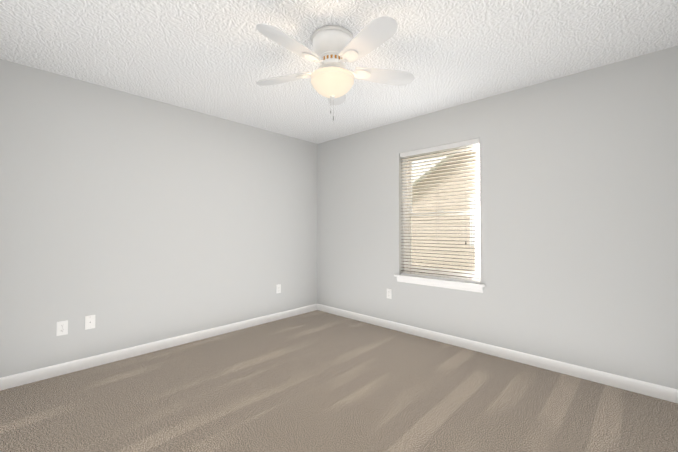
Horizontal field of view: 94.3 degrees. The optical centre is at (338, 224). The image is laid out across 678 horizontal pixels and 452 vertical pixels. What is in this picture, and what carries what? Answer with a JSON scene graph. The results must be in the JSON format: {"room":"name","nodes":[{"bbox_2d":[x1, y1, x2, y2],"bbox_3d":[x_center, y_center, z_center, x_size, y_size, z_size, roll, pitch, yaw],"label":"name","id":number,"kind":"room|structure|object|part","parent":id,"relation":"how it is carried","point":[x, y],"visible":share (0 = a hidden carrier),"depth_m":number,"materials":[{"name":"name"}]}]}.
{"room":"empty bedroom","nodes":[
{"label":"empty bedroom","id":0,"kind":"room"},
{"bbox_2d":[0,59,316,377],"bbox_3d":[-1.546,0.011,3.444,0.170,2.440,3.740,-1,-1,43],"label":"wall","id":1,"kind":"structure","parent":0,"point":[127,220],"depth_m":2.93,"materials":[{"name":"grey paint"}]},
{"bbox_2d":[56,320,67,335],"bbox_3d":[-2.250,0.843,2.555,0.007,0.115,0.070,-1,-1,43],"label":"electrical outlet","id":2,"kind":"object","parent":1,"relation":"attached to","point":[62,327],"visible":1,"depth_m":2.55,"materials":[{"name":"white plastic"}]},
{"bbox_2d":[85,315,94,329],"bbox_3d":[-2.126,0.835,2.685,0.010,0.115,0.070,-1,-1,43],"label":"electrical outlet","id":3,"kind":"object","parent":1,"relation":"attached to","point":[89,321],"visible":1,"depth_m":2.68,"materials":[{"name":"white plastic"}]},
{"bbox_2d":[0,304,316,390],"bbox_3d":[-1.479,1.185,3.364,0.014,0.090,3.400,-1,-1,43],"label":"baseboard","id":4,"kind":"structure","parent":1,"relation":"attached to","point":[18,379],"depth_m":2.90,"materials":[{"name":"white wood"}]},
{"bbox_2d":[276,284,280,292],"bbox_3d":[-0.789,0.841,4.107,0.007,0.115,0.070,-1,-1,43],"label":"electrical outlet","id":5,"kind":"object","parent":1,"relation":"attached to","point":[278,288],"visible":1,"depth_m":4.10,"materials":[{"name":"white plastic"}]},
{"bbox_2d":[0,310,677,451],"bbox_3d":[-0.057,1.260,2.024,4.260,0.100,3.740,-1,-1,43],"label":"floor","id":6,"kind":"structure","parent":0,"point":[316,381],"depth_m":2.14,"materials":[{"name":"carpet"}]},
{"bbox_2d":[0,0,677,143],"bbox_3d":[-0.057,-1.290,2.061,4.260,0.120,3.740,-1,-1,43],"label":"ceiling","id":7,"kind":"structure","parent":0,"point":[219,58],"depth_m":2.19,"materials":[{"name":"white paint"}]},
{"bbox_2d":[256,16,413,120],"bbox_3d":[-0.062,-0.955,2.034,1.125,0.551,1.098,-1,-1,43],"label":"fan","id":8,"kind":"object","parent":7,"relation":"hanging from","point":[335,48],"visible":1,"depth_m":1.97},
{"bbox_3d":[-0.043,-0.906,2.070,0.285,0.130,0.285,-1,-1,43],"label":"lamp shade","id":9,"kind":"part","parent":8,"relation":"part of","materials":[{"name":"white glass"}]},
{"bbox_2d":[317,45,677,388],"bbox_3d":[1.167,0.009,3.342,3.920,2.440,0.170,-1,-1,43],"label":"wall","id":10,"kind":"structure","parent":0,"point":[579,219],"depth_m":2.65,"materials":[{"name":"grey paint"}]},
{"bbox_2d":[387,289,391,298],"bbox_3d":[0.596,0.826,3.745,0.070,0.115,0.007,-1,-1,43],"label":"electrical outlet","id":11,"kind":"object","parent":10,"relation":"attached to","point":[389,293],"visible":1,"depth_m":3.74,"materials":[{"name":"white plastic"}]},
{"bbox_2d":[394,274,484,286],"bbox_3d":[1.053,0.590,3.366,1.000,0.020,0.138,-1,-1,43],"label":"window sill","id":12,"kind":"structure","parent":10,"relation":"attached to","point":[443,280],"depth_m":3.27,"materials":[{"name":"white wood"}]},
{"bbox_2d":[397,277,482,292],"bbox_3d":[1.026,0.630,3.337,0.960,0.062,0.016,-1,-1,43],"label":"apron","id":13,"kind":"object","parent":10,"relation":"attached to","point":[445,285],"visible":0.77,"depth_m":3.28,"materials":[{"name":"white wood"}]},
{"bbox_2d":[403,145,479,280],"bbox_3d":[1.124,-0.129,3.452,0.910,1.420,0.070,-1,-1,43],"label":"window","id":14,"kind":"structure","parent":10,"relation":"in","point":[407,248],"depth_m":3.44,"materials":[{"name":"white plastic"}]},
{"bbox_2d":[400,138,479,282],"bbox_3d":[1.056,-0.132,3.380,0.894,1.415,0.073,-1,-1,43],"label":"window blind","id":15,"kind":"object","parent":14,"relation":"attached to","point":[456,146],"visible":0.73,"depth_m":3.35,"materials":[{"name":"white plastic"}]},
{"bbox_2d":[317,304,677,402],"bbox_3d":[1.103,1.183,3.258,3.920,0.090,0.014,-1,-1,43],"label":"baseboard","id":16,"kind":"structure","parent":10,"relation":"attached to","point":[640,387],"depth_m":2.73,"materials":[{"name":"white wood"}]},
{"label":"outside","id":17,"kind":"structure","parent":0,"visible":0},
{"bbox_3d":[2.361,1.832,4.526,20.000,0.070,3.230,-1,-1,43],"label":"ground","id":18,"kind":"structure","parent":17,"visible":0},
{"bbox_2d":[411,151,475,271],"bbox_3d":[4.138,-1.153,4.675,11.556,6.004,0.640,-1,-1,43],"label":"house","id":19,"kind":"structure","parent":18,"relation":"on","point":[447,227],"depth_m":6.59,"materials":[{"name":"beige"}]},
{"bbox_3d":[2.743,-1.805,5.999,7.721,4.661,0.640,-1,-1,43],"label":"trim","id":20,"kind":"part","parent":19,"relation":"part of","materials":[{"name":"white"}]}
]}

